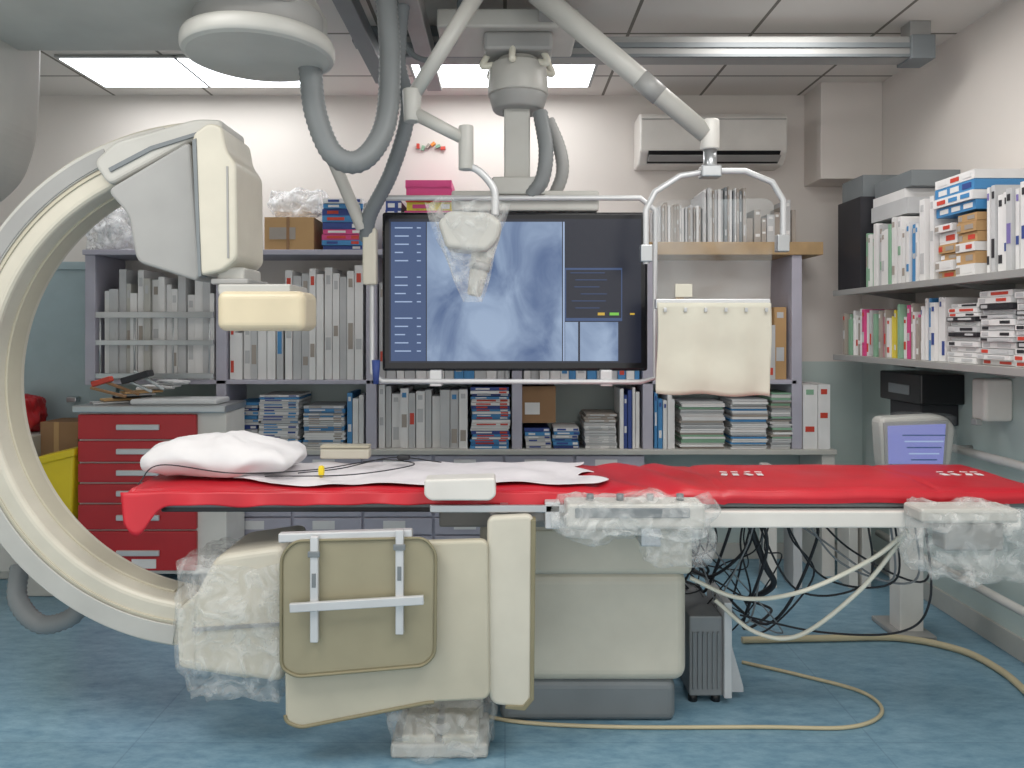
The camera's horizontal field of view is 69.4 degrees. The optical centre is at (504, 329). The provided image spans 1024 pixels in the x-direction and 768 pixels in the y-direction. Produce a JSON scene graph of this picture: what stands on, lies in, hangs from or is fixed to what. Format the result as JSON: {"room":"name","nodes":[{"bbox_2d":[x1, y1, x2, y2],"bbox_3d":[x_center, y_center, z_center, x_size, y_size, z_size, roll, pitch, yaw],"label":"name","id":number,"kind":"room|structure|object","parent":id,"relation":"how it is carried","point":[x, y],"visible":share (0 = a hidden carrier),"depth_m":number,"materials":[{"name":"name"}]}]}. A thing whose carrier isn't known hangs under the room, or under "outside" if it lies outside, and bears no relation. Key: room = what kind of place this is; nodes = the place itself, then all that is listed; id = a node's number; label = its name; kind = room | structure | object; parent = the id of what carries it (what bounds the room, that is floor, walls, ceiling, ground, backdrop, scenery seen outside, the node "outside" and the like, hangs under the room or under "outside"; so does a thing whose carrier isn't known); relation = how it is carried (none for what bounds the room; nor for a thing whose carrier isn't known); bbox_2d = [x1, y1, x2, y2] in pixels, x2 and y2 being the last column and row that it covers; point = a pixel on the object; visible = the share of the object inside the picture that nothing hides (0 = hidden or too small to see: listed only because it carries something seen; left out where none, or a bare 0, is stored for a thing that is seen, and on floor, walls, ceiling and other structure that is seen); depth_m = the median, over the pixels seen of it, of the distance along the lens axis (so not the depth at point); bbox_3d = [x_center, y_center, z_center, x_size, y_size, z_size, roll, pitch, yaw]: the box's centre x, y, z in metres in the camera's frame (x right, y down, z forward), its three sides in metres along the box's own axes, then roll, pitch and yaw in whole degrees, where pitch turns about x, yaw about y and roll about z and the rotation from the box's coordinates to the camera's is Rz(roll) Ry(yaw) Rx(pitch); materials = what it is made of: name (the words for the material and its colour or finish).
{"room":"catheterization lab","nodes":[
{"label":"catheterization lab","id":0,"kind":"room"},
{"bbox_2d":[6,564,84,634],"bbox_3d":[-1.678,1.016,2.811,0.444,0.250,0.136,0,0,0],"label":"hose","id":1,"kind":"object","parent":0,"point":[19,603],"depth_m":2.77,"materials":[{"name":"grey plastic"}]},
{"bbox_2d":[0,95,861,542],"bbox_3d":[-0.665,-0.020,4.750,6.070,2.940,0.100,0,0,0],"label":"wall","id":2,"kind":"structure","parent":0,"point":[597,131],"depth_m":4.70,"materials":[{"name":"paint"}]},
{"bbox_2d":[57,262,118,401],"bbox_3d":[-3.005,0.510,4.680,1.110,1.880,0.040,0,0,0],"label":"door","id":3,"kind":"structure","parent":2,"relation":"in","point":[94,395],"depth_m":4.66,"materials":[{"name":"grey"}]},
{"bbox_2d":[24,270,88,420],"bbox_3d":[-3.060,0.535,4.660,0.880,1.830,0.080,0,0,0],"label":"wall panel","id":4,"kind":"object","parent":3,"relation":"attached to","point":[54,371],"depth_m":4.67,"materials":[{"name":"paint"}]},
{"bbox_2d":[416,142,445,150],"bbox_3d":[-0.468,-1.163,4.685,0.183,0.059,0.020,0,0,0],"label":"garland","id":5,"kind":"object","parent":2,"relation":"attached to","point":[432,144],"visible":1,"depth_m":4.67},
{"bbox_2d":[82,242,822,448],"bbox_3d":[-0.306,0.092,4.500,4.338,1.215,0.400,0,0,0],"label":"wall shelving","id":6,"kind":"object","parent":2,"relation":"attached to","point":[102,267],"visible":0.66,"depth_m":4.35,"materials":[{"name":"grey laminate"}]},
{"bbox_2d":[86,209,134,249],"bbox_3d":[-2.239,-0.616,4.483,0.555,0.284,0.318,0,0,0],"label":"plastic bag","id":7,"kind":"object","parent":6,"relation":"on","point":[105,236],"visible":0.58,"depth_m":4.41,"materials":[{"name":"white"}]},
{"bbox_2d":[105,269,215,379],"bbox_3d":[-2.042,-0.033,4.511,0.654,0.652,0.302,0,0,0],"label":"binders","id":8,"kind":"object","parent":6,"relation":"on","point":[140,290],"visible":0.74,"depth_m":4.37,"materials":[{"name":"grey cardboard"}]},
{"bbox_2d":[264,217,322,249],"bbox_3d":[-1.267,-0.567,4.493,0.288,0.191,0.314,0,0,0],"label":"cardboard box","id":9,"kind":"object","parent":6,"relation":"on","point":[280,233],"visible":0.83,"depth_m":4.34,"materials":[{"name":"brown cardboard"}]},
{"bbox_2d":[267,188,327,217],"bbox_3d":[-1.251,-0.765,4.490,0.365,0.184,0.276,0,0,0],"label":"plastic bag","id":10,"kind":"object","parent":9,"relation":"on","point":[310,202],"visible":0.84,"depth_m":4.44,"materials":[{"name":"white"}]},
{"bbox_2d":[230,265,365,379],"bbox_3d":[-1.233,-0.044,4.510,0.791,0.674,0.315,0,0,0],"label":"binders","id":11,"kind":"object","parent":6,"relation":"on","point":[335,349],"visible":0.8,"depth_m":4.37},
{"bbox_2d":[322,198,365,249],"bbox_3d":[-0.955,-0.622,4.480,0.240,0.299,0.300,0,0,0],"label":"boxes","id":12,"kind":"object","parent":6,"relation":"on","point":[339,231],"visible":0.74,"depth_m":4.34},
{"bbox_2d":[385,180,454,211],"bbox_3d":[-0.509,-0.678,4.513,0.403,0.413,0.321,0,0,0],"label":"boxes","id":13,"kind":"object","parent":6,"relation":"on","point":[413,187],"visible":0.24,"depth_m":4.37},
{"bbox_2d":[379,283,785,379],"bbox_3d":[0.462,-0.022,4.524,2.418,0.629,0.308,0,0,0],"label":"boxes","id":14,"kind":"object","parent":6,"relation":"on","point":[778,350],"visible":0.1,"depth_m":4.39,"materials":[{"name":"cardboard"}]},
{"bbox_2d":[650,186,795,241],"bbox_3d":[1.318,-0.680,4.496,0.814,0.326,0.316,0,0,0],"label":"binders","id":15,"kind":"object","parent":6,"relation":"on","point":[720,215],"visible":0.83,"depth_m":4.36,"materials":[{"name":"grey cardboard"}]},
{"bbox_2d":[634,114,786,170],"bbox_3d":[1.262,-1.163,4.571,0.894,0.308,0.258,0,0,0],"label":"air conditioner","id":16,"kind":"object","parent":2,"relation":"attached to","point":[754,142],"visible":0.88,"depth_m":4.47,"materials":[{"name":"white plastic"}]},
{"bbox_2d":[692,543,836,558],"bbox_3d":[-0.665,1.400,4.692,5.870,0.100,0.015,0,0,0],"label":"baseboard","id":17,"kind":"structure","parent":2,"relation":"attached to","point":[732,550],"depth_m":4.68,"materials":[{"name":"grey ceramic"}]},
{"bbox_2d":[804,82,881,186],"bbox_3d":[2.085,-1.200,4.575,0.370,0.580,0.250,0,0,0],"label":"wall cabinet","id":18,"kind":"object","parent":2,"relation":"attached to","point":[843,120],"depth_m":4.45,"materials":[{"name":"paint"}]},
{"bbox_2d":[0,559,1023,767],"bbox_3d":[-0.665,1.500,2.100,6.070,0.100,5.400,0,0,0],"label":"floor","id":19,"kind":"structure","parent":0,"point":[88,694],"depth_m":2.79,"materials":[{"name":"plastic"}]},
{"bbox_2d":[0,431,40,578],"bbox_3d":[-2.963,1.033,4.463,0.407,0.834,0.355,0,0,0],"label":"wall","id":20,"kind":"structure","parent":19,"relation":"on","point":[6,560],"depth_m":4.29,"materials":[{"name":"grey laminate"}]},
{"bbox_2d":[24,394,47,431],"bbox_3d":[-2.928,0.494,4.455,0.286,0.237,0.274,0,0,0],"label":"bag","id":21,"kind":"object","parent":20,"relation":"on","point":[36,409],"visible":0.33,"depth_m":4.43,"materials":[{"name":"plastic"}]},
{"bbox_2d":[27,447,79,595],"bbox_3d":[-2.476,1.045,4.138,0.312,0.810,0.305,0,0,0],"label":"waste bin","id":22,"kind":"object","parent":19,"relation":"on","point":[60,467],"visible":0.21,"depth_m":4.00,"materials":[{"name":"yellow plastic"}]},
{"bbox_2d":[42,455,79,519],"bbox_3d":[-2.475,0.908,4.140,0.288,0.484,0.280,0,0,0],"label":"tub","id":23,"kind":"object","parent":22,"relation":"in","point":[61,470],"depth_m":4.00,"materials":[{"name":"yellow plastic"}]},
{"bbox_2d":[40,418,79,455],"bbox_3d":[-2.652,0.999,4.509,0.226,0.903,0.222,0,0,0],"label":"carton","id":24,"kind":"object","parent":19,"relation":"on","point":[59,434],"visible":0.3,"depth_m":4.40,"materials":[{"name":"cardboard"}]},
{"bbox_2d":[72,400,245,573],"bbox_3d":[-1.924,0.929,4.155,0.832,1.041,0.330,0,0,0],"label":"drawer cabinet","id":25,"kind":"object","parent":19,"relation":"on","point":[114,438],"visible":0.43,"depth_m":4.00,"materials":[{"name":"red metal"}]},
{"bbox_2d":[89,370,228,404],"bbox_3d":[-1.937,0.315,4.173,0.739,0.186,0.305,0,0,0],"label":"instruments","id":26,"kind":"object","parent":25,"relation":"on","point":[142,395],"visible":1,"depth_m":4.08,"materials":[{"name":"metal"}]},
{"bbox_2d":[130,396,228,404],"bbox_3d":[-1.804,0.393,4.120,0.472,0.030,0.200,0,0,0],"label":"tray","id":27,"kind":"object","parent":26,"relation":"on","point":[144,400],"depth_m":4.02,"materials":[{"name":"metal"}]},
{"bbox_2d":[72,400,245,412],"bbox_3d":[-1.924,0.429,4.155,0.832,0.040,0.330,0,0,0],"label":"countertop","id":28,"kind":"structure","parent":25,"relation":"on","point":[232,406],"depth_m":3.99,"materials":[{"name":"laminate"}]},
{"bbox_2d":[391,699,488,757],"bbox_3d":[-0.225,1.357,2.603,0.402,0.187,0.312,0,0,0],"label":"foot pedal","id":29,"kind":"object","parent":19,"relation":"on","point":[458,728],"visible":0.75,"depth_m":2.54,"materials":[{"name":"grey plastic"}]},
{"bbox_2d":[245,441,836,575],"bbox_3d":[0.128,1.075,4.500,3.623,0.750,0.360,0,0,0],"label":"base cabinet","id":30,"kind":"object","parent":19,"relation":"on","point":[426,525],"visible":0.15,"depth_m":4.34,"materials":[{"name":"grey laminate"}]},
{"bbox_2d":[306,441,836,454],"bbox_3d":[0.128,0.715,4.500,3.623,0.030,0.360,0,0,0],"label":"countertop","id":31,"kind":"structure","parent":30,"relation":"on","point":[581,450],"depth_m":4.32,"materials":[{"name":"grey laminate"}]},
{"bbox_2d":[244,389,365,447],"bbox_3d":[-1.230,0.536,4.510,0.785,0.326,0.322,0,0,0],"label":"boxes","id":32,"kind":"object","parent":31,"relation":"on","point":[286,415],"visible":0.75,"depth_m":4.37},
{"bbox_2d":[379,384,509,448],"bbox_3d":[-0.357,0.511,4.496,0.779,0.375,0.295,0,0,0],"label":"boxes","id":33,"kind":"object","parent":31,"relation":"on","point":[409,417],"visible":0.99,"depth_m":4.37},
{"bbox_2d":[523,385,674,448],"bbox_3d":[0.557,0.519,4.492,0.886,0.360,0.285,0,0,0],"label":"boxes","id":34,"kind":"object","parent":31,"relation":"on","point":[599,428],"visible":0.98,"depth_m":4.37},
{"bbox_2d":[522,384,555,422],"bbox_3d":[0.188,0.442,4.513,0.223,0.216,0.273,0,0,0],"label":"carton","id":35,"kind":"object","parent":34,"relation":"on","point":[538,400],"visible":0.86,"depth_m":4.38,"materials":[{"name":"cardboard"}]},
{"bbox_2d":[673,382,829,448],"bbox_3d":[1.467,0.509,4.483,0.876,0.379,0.304,0,0,0],"label":"stack","id":36,"kind":"object","parent":31,"relation":"on","point":[761,421],"visible":0.96,"depth_m":4.35,"materials":[{"name":"white paper"}]},
{"bbox_2d":[120,463,1023,718],"bbox_3d":[0.273,0.969,2.770,3.185,0.962,0.660,0,0,0],"label":"table","id":37,"kind":"object","parent":19,"relation":"on","point":[610,607],"visible":0.75,"depth_m":2.70,"materials":[{"name":"red leather"}]},
{"bbox_2d":[140,430,306,477],"bbox_3d":[-1.050,0.459,2.800,0.580,0.146,0.340,0,0,0],"label":"pillow","id":38,"kind":"object","parent":37,"relation":"on","point":[241,451],"visible":0.96,"depth_m":2.66,"materials":[{"name":"white fabric"}]},
{"bbox_2d":[137,455,440,484],"bbox_3d":[-0.747,0.506,2.701,1.072,0.062,0.262,0,0,-25],"label":"cable","id":39,"kind":"object","parent":37,"relation":"on","point":[321,470],"visible":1,"depth_m":2.67,"materials":[{"name":"black rubber"}]},
{"bbox_2d":[120,492,591,536],"bbox_3d":[-0.510,0.630,2.530,1.620,0.148,0.023,0,0,0],"label":"drape","id":40,"kind":"object","parent":37,"relation":"hanging from","point":[138,508],"depth_m":2.53,"materials":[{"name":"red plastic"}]},
{"bbox_2d":[278,513,535,728],"bbox_3d":[-0.316,0.965,2.424,0.845,0.698,0.136,0,0,-2],"label":"shield","id":41,"kind":"object","parent":37,"relation":"hanging from","point":[486,589],"depth_m":2.44,"materials":[{"name":"beige plastic"}]},
{"bbox_2d":[234,461,608,485],"bbox_3d":[-0.305,0.535,2.781,1.351,0.023,0.438,0,0,0],"label":"sheet","id":42,"kind":"object","parent":37,"relation":"on","point":[541,472],"visible":0.75,"depth_m":2.76,"materials":[{"name":"white fabric"}]},
{"bbox_2d":[320,444,370,458],"bbox_3d":[-0.647,0.493,3.010,0.197,0.054,0.060,0,0,0],"label":"instrument case","id":43,"kind":"object","parent":42,"relation":"on","point":[328,451],"visible":1,"depth_m":2.98,"materials":[{"name":"beige plastic"}]},
{"bbox_2d":[424,473,495,499],"bbox_3d":[-0.149,0.526,2.485,0.237,0.076,0.090,0,0,0],"label":"control box","id":44,"kind":"object","parent":37,"relation":"on","point":[450,486],"depth_m":2.44,"materials":[{"name":"white plastic"}]},
{"bbox_2d":[564,493,704,545],"bbox_3d":[0.433,0.658,2.449,0.572,0.258,0.189,0,0,0],"label":"module","id":45,"kind":"object","parent":37,"relation":"attached to","point":[649,514],"visible":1,"depth_m":2.40,"materials":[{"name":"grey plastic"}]},
{"bbox_2d":[685,528,932,640],"bbox_3d":[1.139,0.964,2.983,0.999,0.614,0.706,0,0,15],"label":"cable bundle","id":46,"kind":"object","parent":37,"relation":"hanging from","point":[755,598],"visible":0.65,"depth_m":2.83,"materials":[{"name":"black rubber"}]},
{"bbox_2d":[719,471,983,475],"bbox_3d":[1.311,0.544,2.811,1.000,0.002,0.078,0,0,0],"label":"print","id":47,"kind":"object","parent":37,"relation":"on","point":[721,473],"depth_m":2.82},
{"bbox_2d":[904,502,1018,550],"bbox_3d":[1.532,0.693,2.445,0.409,0.270,0.230,0,0,0],"label":"module","id":48,"kind":"object","parent":37,"relation":"attached to","point":[956,526],"visible":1,"depth_m":2.42,"materials":[{"name":"white plastic"}]},
{"bbox_2d":[904,502,1018,522],"bbox_3d":[1.511,0.605,2.458,0.320,0.046,0.115,0,0,0],"label":"tray","id":49,"kind":"object","parent":48,"relation":"on","point":[924,512],"depth_m":2.40,"materials":[{"name":"grey plastic"}]},
{"bbox_2d":[489,660,883,729],"bbox_3d":[0.659,1.442,2.947,1.587,0.014,0.547,0,0,0],"label":"hose","id":50,"kind":"object","parent":19,"relation":"on","point":[515,721],"visible":0.93,"depth_m":2.69,"materials":[{"name":"beige rubber"}]},
{"bbox_2d":[680,581,742,701],"bbox_3d":[0.825,1.250,3.050,0.220,0.400,0.400,0,0,0],"label":"computer tower","id":51,"kind":"object","parent":19,"relation":"on","point":[711,668],"visible":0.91,"depth_m":2.87,"materials":[{"name":"grey plastic"}]},
{"bbox_2d":[692,632,694,688],"bbox_3d":[0.731,1.280,2.867,0.008,0.220,0.010,0,0,0],"label":"grille","id":52,"kind":"object","parent":51,"relation":"attached to","point":[693,633],"depth_m":2.86,"materials":[{"name":"grey plastic"}]},
{"bbox_2d":[697,632,699,688],"bbox_3d":[0.750,1.280,2.867,0.008,0.220,0.010,0,0,0],"label":"grille","id":53,"kind":"object","parent":51,"relation":"attached to","point":[698,633],"depth_m":2.86,"materials":[{"name":"grey plastic"}]},
{"bbox_2d":[702,632,704,688],"bbox_3d":[0.769,1.280,2.867,0.008,0.220,0.010,0,0,0],"label":"grille","id":54,"kind":"object","parent":51,"relation":"attached to","point":[703,633],"depth_m":2.86,"materials":[{"name":"grey plastic"}]},
{"bbox_2d":[707,632,709,688],"bbox_3d":[0.788,1.280,2.867,0.008,0.220,0.010,0,0,0],"label":"grille","id":55,"kind":"object","parent":51,"relation":"attached to","point":[708,633],"depth_m":2.86,"materials":[{"name":"grey plastic"}]},
{"bbox_2d":[712,632,714,688],"bbox_3d":[0.807,1.280,2.867,0.008,0.220,0.010,0,0,0],"label":"grille","id":56,"kind":"object","parent":51,"relation":"attached to","point":[713,633],"depth_m":2.86,"materials":[{"name":"grey plastic"}]},
{"bbox_2d":[717,632,719,688],"bbox_3d":[0.826,1.280,2.867,0.008,0.220,0.010,0,0,0],"label":"grille","id":57,"kind":"object","parent":51,"relation":"attached to","point":[718,633],"depth_m":2.86,"materials":[{"name":"grey plastic"}]},
{"bbox_2d":[759,463,870,587],"bbox_3d":[1.765,1.110,4.225,0.579,0.680,0.150,0,0,0],"label":"panel","id":58,"kind":"object","parent":19,"relation":"on","point":[857,539],"visible":0.36,"depth_m":4.15,"materials":[{"name":"grey laminate"}]},
{"bbox_2d":[741,634,1023,693],"bbox_3d":[1.671,1.434,3.334,1.117,0.030,0.403,0,0,28],"label":"hose","id":59,"kind":"object","parent":19,"relation":"on","point":[896,637],"visible":0.91,"depth_m":3.41,"materials":[{"name":"beige rubber"}]},
{"bbox_2d":[872,413,953,639],"bbox_3d":[1.912,0.917,3.557,0.384,1.065,0.286,0,0,0],"label":"monitor stand","id":60,"kind":"object","parent":19,"relation":"on","point":[927,438],"visible":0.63,"depth_m":3.45,"materials":[{"name":"white plastic"}]},
{"bbox_2d":[872,413,953,464],"bbox_3d":[1.922,0.528,3.483,0.351,0.263,0.113,0,0,0],"label":"monitor","id":61,"kind":"object","parent":60,"relation":"on","point":[927,438],"depth_m":3.43,"materials":[{"name":"grey plastic"}]},
{"bbox_2d":[39,0,1006,94],"bbox_3d":[-0.665,-1.540,2.100,6.070,0.100,5.400,0,0,0],"label":"ceiling","id":62,"kind":"structure","parent":0,"point":[349,74],"depth_m":3.72,"materials":[{"name":"tile"}]},
{"bbox_2d":[54,55,208,86],"bbox_3d":[-2.110,-1.482,4.250,0.660,0.015,0.500,0,0,0],"label":"frame","id":63,"kind":"object","parent":62,"relation":"attached to","point":[58,57],"visible":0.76,"depth_m":4.00,"materials":[{"name":"white metal"}]},
{"bbox_2d":[60,58,207,86],"bbox_3d":[-2.110,-1.474,4.250,0.620,0.008,0.460,0,0,0],"label":"ceiling light","id":64,"kind":"object","parent":62,"relation":"in","point":[108,72],"visible":1,"depth_m":4.22,"materials":[{"name":"white plastic"}]},
{"bbox_2d":[0,0,334,679],"bbox_3d":[-1.510,-0.099,2.538,1.858,2.782,0.777,0,0,0],"label":"c-arm","id":65,"kind":"object","parent":62,"relation":"hanging from","point":[190,193],"visible":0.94,"depth_m":2.56,"materials":[{"name":"beige plastic"}]},
{"bbox_2d":[173,55,209,86],"bbox_3d":[-1.480,-1.482,4.250,0.640,0.015,0.500,0,0,0],"label":"frame","id":66,"kind":"object","parent":62,"relation":"attached to","point":[176,56],"visible":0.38,"depth_m":4.02,"materials":[{"name":"white metal"}]},
{"bbox_2d":[177,58,299,86],"bbox_3d":[-1.480,-1.474,4.250,0.600,0.008,0.460,0,0,0],"label":"ceiling light","id":67,"kind":"object","parent":62,"relation":"in","point":[212,78],"visible":0.43,"depth_m":4.36,"materials":[{"name":"white plastic"}]},
{"bbox_2d":[298,0,462,241],"bbox_3d":[-0.549,-0.887,2.894,0.464,1.036,0.729,0,0,28],"label":"hose","id":68,"kind":"object","parent":62,"relation":"hanging from","point":[392,15],"visible":0.89,"depth_m":2.71,"materials":[{"name":"grey plastic"}]},
{"bbox_2d":[408,65,415,79],"bbox_3d":[-0.280,-1.482,4.250,0.520,0.015,0.500,0,0,0],"label":"frame","id":69,"kind":"object","parent":62,"relation":"attached to","point":[410,66],"visible":0.08,"depth_m":4.24,"materials":[{"name":"white metal"}]},
{"bbox_2d":[411,65,488,86],"bbox_3d":[-0.280,-1.474,4.250,0.480,0.008,0.460,0,0,0],"label":"ceiling light","id":70,"kind":"object","parent":69,"relation":"attached to","point":[452,75],"visible":0.29,"depth_m":4.27,"materials":[{"name":"white plastic"}]},
{"bbox_2d":[402,0,500,296],"bbox_3d":[-0.179,-0.797,2.749,0.405,1.386,0.263,0,0,0],"label":"lamp","id":71,"kind":"object","parent":62,"relation":"hanging from","point":[477,234],"visible":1,"depth_m":2.72,"materials":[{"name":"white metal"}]},
{"bbox_2d":[588,65,597,86],"bbox_3d":[0.250,-1.482,4.250,0.540,0.015,0.500,0,0,0],"label":"frame","id":72,"kind":"object","parent":62,"relation":"attached to","point":[596,66],"visible":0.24,"depth_m":4.29,"materials":[{"name":"white metal"}]},
{"bbox_2d":[547,65,594,86],"bbox_3d":[0.250,-1.474,4.250,0.500,0.008,0.460,0,0,0],"label":"ceiling light","id":73,"kind":"object","parent":72,"relation":"attached to","point":[565,75],"visible":0.21,"depth_m":4.29,"materials":[{"name":"white plastic"}]},
{"bbox_2d":[332,0,935,90],"bbox_3d":[0.656,-1.390,3.300,2.813,0.200,1.400,0,0,0],"label":"rail","id":74,"kind":"object","parent":62,"relation":"attached to","point":[915,47],"depth_m":3.55,"materials":[{"name":"silver metal"}]},
{"bbox_2d":[362,9,657,385],"bbox_3d":[0.015,-0.555,3.275,1.283,1.590,0.350,0,0,0],"label":"monitor","id":75,"kind":"object","parent":74,"relation":"hanging from","point":[565,288],"depth_m":3.19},
{"bbox_2d":[529,0,789,396],"bbox_3d":[0.598,-0.550,2.890,1.022,1.618,0.100,0,0,1],"label":"shield","id":76,"kind":"object","parent":62,"relation":"attached to","point":[720,347],"visible":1,"depth_m":2.88,"materials":[{"name":"beige plastic"}]},
{"bbox_2d":[655,303,771,396],"bbox_3d":[0.813,0.076,2.878,0.451,0.365,0.029,0,0,0],"label":"curtain","id":77,"kind":"object","parent":76,"relation":"hanging from","point":[720,349],"depth_m":2.88,"materials":[{"name":"beige fabric"}]},
{"bbox_2d":[862,0,1023,638],"bbox_3d":[2.320,-0.020,2.050,0.100,2.940,5.300,0,0,0],"label":"wall","id":78,"kind":"structure","parent":0,"point":[962,110],"depth_m":3.61,"materials":[{"name":"paint"}]},
{"bbox_2d":[880,370,963,425],"bbox_3d":[2.158,0.350,3.850,0.225,0.260,0.400,0,0,0],"label":"box","id":79,"kind":"object","parent":78,"relation":"attached to","point":[908,391],"visible":0.87,"depth_m":3.70,"materials":[{"name":"black plastic"}]},
{"bbox_2d":[890,399,957,425],"bbox_3d":[2.175,0.426,3.850,0.190,0.108,0.300,0,0,0],"label":"tray","id":80,"kind":"object","parent":79,"relation":"on","point":[950,412],"depth_m":3.70,"materials":[{"name":"grey plastic"}]},
{"bbox_2d":[833,268,1023,301],"bbox_3d":[2.092,-0.192,3.310,0.356,0.073,2.020,0,0,0],"label":"wall shelf","id":81,"kind":"object","parent":78,"relation":"attached to","point":[1007,279],"visible":0.91,"depth_m":3.31,"materials":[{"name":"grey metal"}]},
{"bbox_2d":[838,175,896,289],"bbox_3d":[2.080,-0.539,4.175,0.280,0.620,0.270,0,0,0],"label":"box","id":82,"kind":"object","parent":81,"relation":"on","point":[858,194],"visible":0.39,"depth_m":4.11,"materials":[{"name":"black plastic"}]},
{"bbox_2d":[866,170,959,286],"bbox_3d":[2.097,-0.509,3.820,0.288,0.560,0.400,0,0,0],"label":"binders","id":83,"kind":"object","parent":81,"relation":"on","point":[896,203],"visible":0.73,"depth_m":3.76,"materials":[{"name":"white cardboard"}]},
{"bbox_2d":[906,195,957,281],"bbox_3d":[2.083,-0.421,3.487,0.265,0.384,0.235,0,0,0],"label":"binders","id":84,"kind":"object","parent":81,"relation":"on","point":[922,243],"visible":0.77,"depth_m":3.45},
{"bbox_2d":[933,169,1023,277],"bbox_3d":[2.086,-0.449,3.213,0.297,0.440,0.287,0,0,0],"label":"boxes","id":85,"kind":"object","parent":81,"relation":"on","point":[962,197],"visible":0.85,"depth_m":3.14,"materials":[{"name":"cardboard"}]},
{"bbox_2d":[987,181,1023,272],"bbox_3d":[2.105,-0.423,2.743,0.292,0.389,0.585,0,0,0],"label":"binders","id":86,"kind":"object","parent":81,"relation":"on","point":[1005,203],"visible":0.92,"depth_m":2.94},
{"bbox_2d":[833,354,1023,377],"bbox_3d":[2.092,0.178,3.310,0.356,0.073,2.020,0,0,0],"label":"wall shelf","id":87,"kind":"object","parent":78,"relation":"attached to","point":[999,370],"visible":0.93,"depth_m":3.29,"materials":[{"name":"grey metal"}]},
{"bbox_2d":[843,303,924,359],"bbox_3d":[2.082,0.006,3.898,0.268,0.270,0.796,0,0,0],"label":"files","id":88,"kind":"object","parent":87,"relation":"on","point":[890,333],"visible":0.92,"depth_m":3.81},
{"bbox_2d":[921,297,979,361],"bbox_3d":[2.076,-0.004,3.393,0.247,0.290,0.186,0,0,0],"label":"binders","id":89,"kind":"object","parent":87,"relation":"on","point":[935,338],"visible":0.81,"depth_m":3.37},
{"bbox_2d":[946,289,1023,366],"bbox_3d":[2.087,-0.009,2.849,0.277,0.299,0.856,0,0,0],"label":"boxes","id":90,"kind":"object","parent":87,"relation":"on","point":[998,315],"visible":1,"depth_m":3.01},
{"bbox_2d":[871,549,1023,662],"bbox_3d":[2.263,1.400,2.042,0.015,0.100,5.285,0,0,0],"label":"baseboard","id":91,"kind":"structure","parent":78,"relation":"attached to","point":[1008,641],"depth_m":3.55,"materials":[{"name":"grey plastic"}]},
{"bbox_2d":[875,530,1023,616],"bbox_3d":[2.210,1.180,2.950,0.120,0.040,2.700,0,0,0],"label":"pipe","id":92,"kind":"object","parent":78,"relation":"attached to","point":[959,575],"visible":0.66,"depth_m":3.44,"materials":[{"name":"white plastic"}]},
{"bbox_2d":[952,444,1023,471],"bbox_3d":[2.210,0.572,2.950,0.120,0.040,2.700,0,0,0],"label":"pipe","id":93,"kind":"object","parent":78,"relation":"attached to","point":[966,450],"visible":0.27,"depth_m":3.30,"materials":[{"name":"white plastic"}]},
{"bbox_2d":[971,378,1011,424],"bbox_3d":[2.195,0.325,3.350,0.150,0.210,0.100,0,0,0],"label":"soap dispenser","id":94,"kind":"object","parent":78,"relation":"attached to","point":[991,397],"visible":1,"depth_m":3.30,"materials":[{"name":"white plastic"}]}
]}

